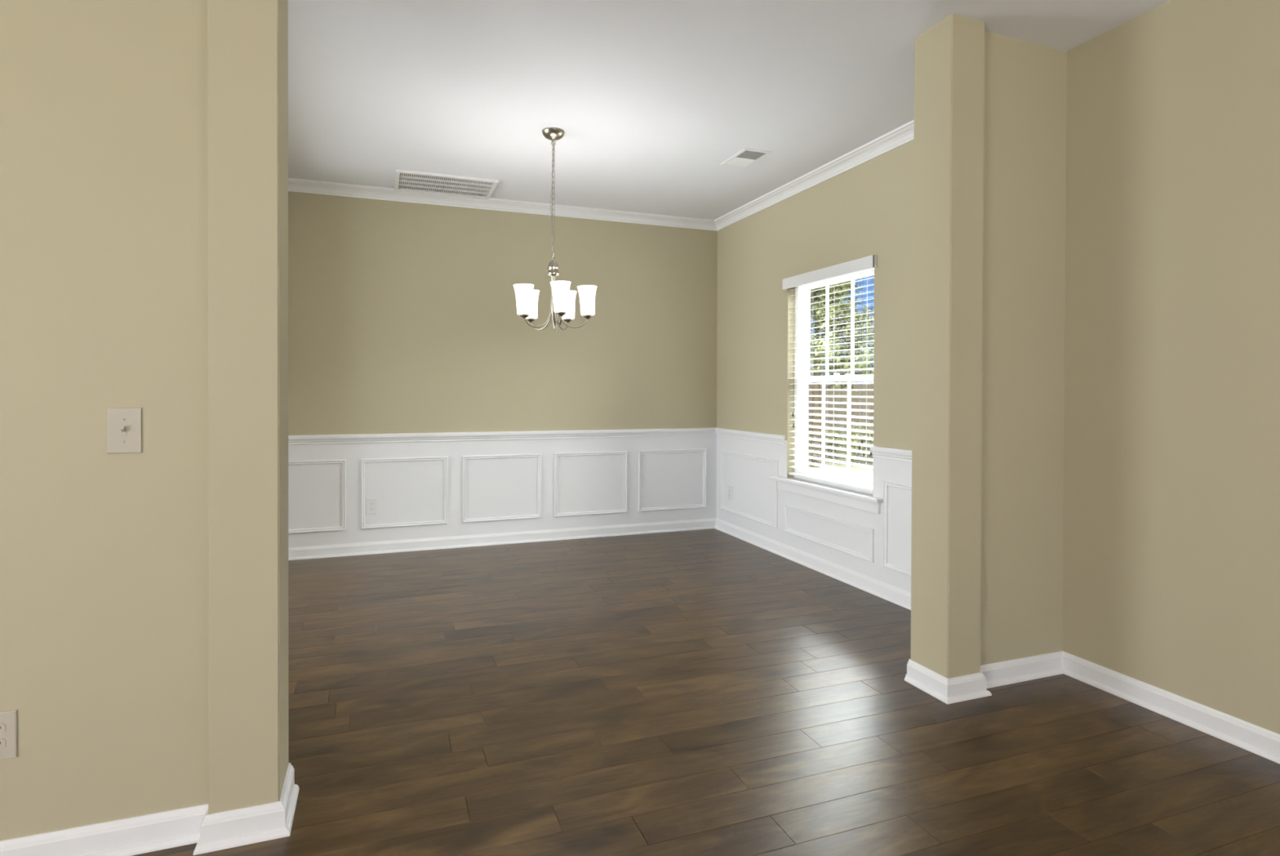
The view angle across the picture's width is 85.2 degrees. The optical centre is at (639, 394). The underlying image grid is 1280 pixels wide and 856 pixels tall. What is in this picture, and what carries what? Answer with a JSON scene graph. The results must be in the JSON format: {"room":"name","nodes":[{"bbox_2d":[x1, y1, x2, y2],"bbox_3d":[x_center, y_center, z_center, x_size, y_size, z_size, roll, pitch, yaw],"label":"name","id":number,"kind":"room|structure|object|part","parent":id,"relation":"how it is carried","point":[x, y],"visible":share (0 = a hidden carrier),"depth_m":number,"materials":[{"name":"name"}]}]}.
{"room":"dining room","nodes":[
{"label":"dining room","id":0,"kind":"room"},
{"bbox_2d":[0,0,288,839],"bbox_3d":[-2.466,-0.147,1.502,3.041,2.740,0.211,0,0,-21],"label":"wall","id":1,"kind":"structure","parent":0,"point":[144,144],"depth_m":1.87,"materials":[{"name":"beige paint"}]},
{"bbox_2d":[0,708,17,759],"bbox_3d":[-1.631,0.867,1.767,0.076,0.122,0.008,0,0,-21],"label":"wall outlet","id":2,"kind":"object","parent":1,"relation":"attached to","point":[8,718],"visible":1,"depth_m":1.77,"materials":[{"name":"beige plastic"}]},
{"bbox_2d":[0,722,5,733],"bbox_3d":[-1.630,0.847,1.766,0.033,0.027,0.004,0,0,-21],"label":"receptacle","id":3,"kind":"object","parent":2,"relation":"attached to","point":[2,725],"depth_m":1.77,"materials":[{"name":"beige plastic"}]},
{"bbox_2d":[0,737,5,748],"bbox_3d":[-1.631,0.886,1.766,0.033,0.027,0.004,0,0,-21],"label":"receptacle","id":4,"kind":"object","parent":2,"relation":"attached to","point":[2,740],"depth_m":1.77,"materials":[{"name":"beige plastic"}]},
{"bbox_2d":[106,407,142,453],"bbox_3d":[-1.373,0.096,1.850,0.077,0.121,0.022,0,0,-21],"label":"light switch","id":5,"kind":"object","parent":1,"relation":"attached to","point":[124,424],"visible":1,"depth_m":1.85,"materials":[{"name":"beige plastic"}]},
{"bbox_2d":[0,517,911,855],"bbox_3d":[-1.580,1.166,3.556,6.144,0.088,3.469,0,0,-21],"label":"baseboard","id":6,"kind":"structure","parent":1,"relation":"attached to","point":[146,833],"depth_m":1.93,"materials":[{"name":"white paint"}]},
{"bbox_2d":[288,120,914,231],"bbox_3d":[-0.510,-1.492,4.062,3.786,0.077,3.228,0,0,-21],"label":"crown molding","id":7,"kind":"structure","parent":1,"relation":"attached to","point":[904,134],"depth_m":5.31,"materials":[{"name":"white paint"}]},
{"bbox_2d":[288,191,717,546],"bbox_3d":[-1.104,-0.175,5.655,4.096,2.740,0.150,0,0,-21],"label":"wall","id":8,"kind":"structure","parent":0,"point":[403,317],"depth_m":5.53,"materials":[{"name":"beige paint"}]},
{"bbox_2d":[288,458,346,533],"bbox_3d":[-2.483,0.744,5.057,0.639,0.527,0.015,0,0,-21],"label":"trim","id":9,"kind":"structure","parent":8,"relation":"attached to","point":[343,461],"depth_m":5.13,"materials":[{"name":"white paint"}]},
{"bbox_2d":[365,497,377,514],"bbox_3d":[-2.021,0.838,5.236,0.076,0.122,0.008,0,0,-21],"label":"wall outlet","id":10,"kind":"object","parent":8,"relation":"attached to","point":[371,503],"visible":1,"depth_m":5.23,"materials":[{"name":"white plastic"}]},
{"bbox_2d":[360,456,448,528],"bbox_3d":[-1.794,0.744,5.316,0.632,0.527,0.015,0,0,-21],"label":"trim","id":11,"kind":"structure","parent":8,"relation":"attached to","point":[363,461],"depth_m":5.31,"materials":[{"name":"white paint"}]},
{"bbox_2d":[462,453,541,522],"bbox_3d":[-1.101,0.744,5.577,0.627,0.527,0.015,0,0,-21],"label":"trim","id":12,"kind":"structure","parent":8,"relation":"attached to","point":[538,455],"depth_m":5.58,"materials":[{"name":"white paint"}]},
{"bbox_2d":[288,426,785,444],"bbox_3d":[-0.886,0.334,5.062,3.786,0.069,1.123,0,0,-21],"label":"trim","id":13,"kind":"structure","parent":8,"relation":"attached to","point":[581,433],"depth_m":5.54,"materials":[{"name":"white paint"}]},
{"bbox_2d":[553,450,626,516],"bbox_3d":[-0.408,0.744,5.837,0.639,0.527,0.015,0,0,-21],"label":"trim","id":14,"kind":"structure","parent":8,"relation":"attached to","point":[556,513],"depth_m":5.83,"materials":[{"name":"white paint"}]},
{"bbox_2d":[638,448,706,511],"bbox_3d":[0.291,0.744,6.100,0.648,0.527,0.015,0,0,-21],"label":"trim","id":15,"kind":"structure","parent":8,"relation":"attached to","point":[697,450],"depth_m":6.09,"materials":[{"name":"white paint"}]},
{"bbox_2d":[131,528,1279,855],"bbox_3d":[-0.787,1.360,0.736,7.044,0.250,9.708,0,0,-21],"label":"floor","id":16,"kind":"structure","parent":0,"point":[712,691],"depth_m":2.52,"materials":[{"name":"brown wood"}]},
{"bbox_2d":[288,0,1170,219],"bbox_3d":[-0.726,-1.605,0.732,6.854,0.200,9.608,0,0,-21],"label":"ceiling","id":17,"kind":"structure","parent":0,"point":[649,99],"depth_m":3.44,"materials":[{"name":"white paint"}]},
{"bbox_2d":[394,168,498,199],"bbox_3d":[-1.426,-1.534,5.096,0.700,0.016,0.480,0,0,-21],"label":"ceiling vent","id":18,"kind":"object","parent":17,"relation":"in","point":[405,180],"visible":1,"depth_m":5.07,"materials":[{"name":"white metal"}]},
{"bbox_2d":[513,127,596,329],"bbox_3d":[-0.498,-0.952,4.036,0.484,1.157,0.472,0,0,-21],"label":"chandelier","id":19,"kind":"object","parent":17,"relation":"hanging from","point":[562,300],"visible":1,"depth_m":4.01,"materials":[{"name":"white glass"}]},
{"bbox_3d":[-0.657,-0.537,3.941,0.116,0.166,0.116,-2,0,-21],"label":"lamp shade","id":20,"kind":"part","parent":19,"relation":"part of","materials":[{"name":"white glass"}]},
{"bbox_3d":[-0.658,-0.539,4.169,0.116,0.166,0.116,-2,0,-21],"label":"lamp shade","id":21,"kind":"part","parent":19,"relation":"part of","materials":[{"name":"white glass"}]},
{"bbox_3d":[-0.584,-0.437,3.993,0.183,0.109,0.009,0,1,-36],"label":"arm","id":22,"kind":"part","parent":19,"relation":"part of","materials":[{"name":"silver metal"}]},
{"bbox_3d":[-0.584,-0.438,4.119,0.183,0.110,0.009,1,1,36],"label":"arm","id":23,"kind":"part","parent":19,"relation":"part of","materials":[{"name":"silver metal"}]},
{"bbox_3d":[-0.512,-1.133,4.051,0.020,0.691,0.004,0,0,8],"label":"cord","id":24,"kind":"part","parent":19,"relation":"part of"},
{"bbox_3d":[-0.505,-1.123,4.051,0.015,0.684,0.015,0,0,-11],"label":"chain","id":25,"kind":"part","parent":19,"relation":"part of","materials":[{"name":"silver metal"}]},
{"bbox_3d":[-0.465,-0.438,3.956,0.011,0.107,0.184,0,0,-19],"label":"arm","id":26,"kind":"part","parent":19,"relation":"part of","materials":[{"name":"silver metal"}]},
{"bbox_3d":[-0.440,-0.542,3.871,0.116,0.166,0.116,-2,0,-21],"label":"lamp shade","id":27,"kind":"part","parent":19,"relation":"part of","materials":[{"name":"white glass"}]},
{"bbox_3d":[-0.465,-0.440,4.157,0.010,0.107,0.184,0,0,18],"label":"arm","id":28,"kind":"part","parent":19,"relation":"part of","materials":[{"name":"silver metal"}]},
{"bbox_3d":[-0.441,-0.545,4.240,0.116,0.166,0.116,-2,0,-21],"label":"lamp shade","id":29,"kind":"part","parent":19,"relation":"part of","materials":[{"name":"white glass"}]},
{"bbox_3d":[-0.393,-0.440,4.056,0.185,0.104,0.008,0,0,0],"label":"arm","id":30,"kind":"part","parent":19,"relation":"part of","materials":[{"name":"silver metal"}]},
{"bbox_3d":[-0.306,-0.547,4.056,0.116,0.166,0.116,-2,0,-21],"label":"lamp shade","id":31,"kind":"part","parent":19,"relation":"part of","materials":[{"name":"white glass"}]},
{"bbox_2d":[720,147,771,168],"bbox_3d":[0.681,-1.525,4.497,0.190,0.011,0.320,0,0,-21],"label":"ceiling vent","id":32,"kind":"object","parent":17,"relation":"in","point":[745,157],"visible":1,"depth_m":4.48,"materials":[{"name":"white metal"}]},
{"bbox_2d":[911,13,1066,677],"bbox_3d":[1.532,-0.146,3.004,0.707,2.740,0.211,0,0,-21],"label":"wall","id":33,"kind":"structure","parent":0,"point":[989,142],"depth_m":2.93,"materials":[{"name":"beige paint"}]},
{"bbox_2d":[715,0,1279,733],"bbox_3d":[2.402,-0.135,1.921,0.160,2.740,9.308,0,0,-21],"label":"wall","id":34,"kind":"structure","parent":0,"point":[1171,509],"depth_m":2.77,"materials":[{"name":"beige paint"}]},
{"bbox_2d":[728,485,732,500],"bbox_3d":[0.777,0.850,6.008,0.008,0.122,0.076,0,0,-21],"label":"wall outlet","id":35,"kind":"object","parent":34,"relation":"attached to","point":[730,487],"visible":1,"depth_m":6.00,"materials":[{"name":"white plastic"}]},
{"bbox_2d":[720,449,777,528],"bbox_3d":[0.879,0.753,5.726,0.015,0.521,0.935,0,0,-21],"label":"trim","id":36,"kind":"structure","parent":34,"relation":"attached to","point":[722,451],"depth_m":5.68,"materials":[{"name":"white paint"}]},
{"bbox_2d":[769,267,882,513],"bbox_3d":[1.301,-0.067,4.771,0.207,1.568,1.218,0,0,-21],"label":"window","id":37,"kind":"structure","parent":34,"relation":"in","point":[800,314],"depth_m":4.92,"materials":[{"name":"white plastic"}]},
{"bbox_2d":[782,254,876,492],"bbox_3d":[1.278,-0.129,4.722,0.094,1.452,1.011,0,0,-21],"label":"blind","id":38,"kind":"object","parent":37,"relation":"attached to","point":[868,262],"visible":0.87,"depth_m":4.67,"materials":[{"name":"white"}]},
{"bbox_3d":[1.124,-0.332,5.097,0.004,0.945,0.002,0,0,24],"label":"tilt cord","id":39,"kind":"part","parent":38,"relation":"part of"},
{"bbox_3d":[1.127,-0.291,5.090,0.004,1.025,0.002,0,0,24],"label":"tilt cord","id":40,"kind":"part","parent":38,"relation":"part of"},
{"bbox_3d":[1.176,-0.108,5.051,0.054,1.390,0.001,0,0,-21],"label":"ladder cord","id":41,"kind":"part","parent":38,"relation":"part of","materials":[{"name":"white fabric"}]},
{"bbox_3d":[1.296,-0.105,4.731,0.054,1.390,0.001,0,0,-21],"label":"ladder cord","id":42,"kind":"part","parent":38,"relation":"part of","materials":[{"name":"white fabric"}]},
{"bbox_3d":[1.294,0.590,4.737,0.050,0.016,0.947,0,0,-21],"label":"rail","id":43,"kind":"part","parent":38,"relation":"part of","materials":[{"name":"white wood"}]},
{"bbox_3d":[1.389,-0.235,4.390,0.004,1.125,0.002,0,0,24],"label":"lift cord","id":44,"kind":"part","parent":38,"relation":"part of","materials":[{"name":"white fabric"}]},
{"bbox_3d":[1.397,-0.255,4.369,0.004,1.085,0.002,0,0,24],"label":"lift cord","id":45,"kind":"part","parent":38,"relation":"part of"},
{"bbox_3d":[1.416,-0.103,4.411,0.054,1.390,0.001,0,0,-21],"label":"ladder cord","id":46,"kind":"part","parent":38,"relation":"part of","materials":[{"name":"white fabric"}]},
{"bbox_3d":[1.427,-0.223,4.289,0.004,1.148,0.002,0,0,24],"label":"lift cord","id":47,"kind":"part","parent":38,"relation":"part of","materials":[{"name":"white fabric"}]},
{"bbox_3d":[1.358,0.226,4.757,0.028,0.717,0.863,0,0,-21],"label":"sash","id":48,"kind":"part","parent":37,"relation":"part of","materials":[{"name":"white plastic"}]},
{"bbox_3d":[1.388,-0.450,4.762,0.028,0.718,0.863,0,0,-21],"label":"sash","id":49,"kind":"part","parent":37,"relation":"part of","materials":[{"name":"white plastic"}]},
{"bbox_2d":[784,503,874,562],"bbox_3d":[1.254,0.922,4.726,0.015,0.207,0.990,0,0,-21],"label":"trim","id":50,"kind":"structure","parent":34,"relation":"attached to","point":[871,558],"depth_m":4.63,"materials":[{"name":"white paint"}]},
{"bbox_2d":[870,445,911,462],"bbox_3d":[1.317,0.352,3.633,0.667,0.069,1.109,0,0,-21],"label":"trim","id":51,"kind":"structure","parent":34,"relation":"attached to","point":[891,453],"depth_m":4.09,"materials":[{"name":"white paint"}]},
{"bbox_2d":[883,480,911,576],"bbox_3d":[1.621,0.777,3.750,0.015,0.521,0.906,0,0,-21],"label":"trim","id":52,"kind":"structure","parent":34,"relation":"attached to","point":[886,483],"depth_m":4.15,"materials":[{"name":"white paint"}]},
{"bbox_2d":[904,650,1279,763],"bbox_3d":[2.546,1.205,0.263,0.736,0.088,6.081,0,0,-21],"label":"baseboard","id":53,"kind":"structure","parent":34,"relation":"attached to","point":[1262,741],"depth_m":2.80,"materials":[{"name":"white paint"}]},
{"label":"outside","id":54,"kind":"structure","parent":0,"visible":0},
{"bbox_2d":[808,448,872,479],"bbox_3d":[23.856,1.595,21.799,120.000,0.001,120.000,0,0,-21],"label":"lawn","id":55,"kind":"structure","parent":54,"point":[852,467],"depth_m":15.32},
{"bbox_2d":[808,428,847,457],"bbox_3d":[4.734,1.196,17.817,1.271,0.752,1.283,0,0,-21],"label":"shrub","id":56,"kind":"object","parent":55,"relation":"on","point":[830,444],"visible":0.35,"depth_m":17.57,"materials":[{"name":"green plant"}]},
{"bbox_2d":[808,279,873,466],"bbox_3d":[3.717,-0.778,15.205,3.602,4.928,2.963,0,0,2],"label":"tree","id":57,"kind":"object","parent":55,"relation":"on","point":[845,286],"visible":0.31,"depth_m":14.77,"materials":[{"name":"green plant"}]},
{"bbox_3d":[3.720,-1.610,15.198,3.602,3.264,2.963,0,0,2],"label":"crown","id":58,"kind":"part","parent":57,"relation":"part of","materials":[{"name":"green plant"}]},
{"bbox_2d":[808,383,873,453],"bbox_3d":[5.299,0.634,19.629,0.150,1.840,21.009,0,0,-21],"label":"wooden fence","id":59,"kind":"object","parent":55,"relation":"on","point":[855,386],"visible":0.05,"depth_m":18.81,"materials":[{"name":"brown wood"}]},
{"bbox_2d":[837,422,873,462],"bbox_3d":[5.372,1.113,16.554,1.273,0.940,1.291,0,0,-21],"label":"shrub","id":60,"kind":"object","parent":55,"relation":"on","point":[857,433],"visible":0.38,"depth_m":16.45,"materials":[{"name":"green plant"}]}
]}

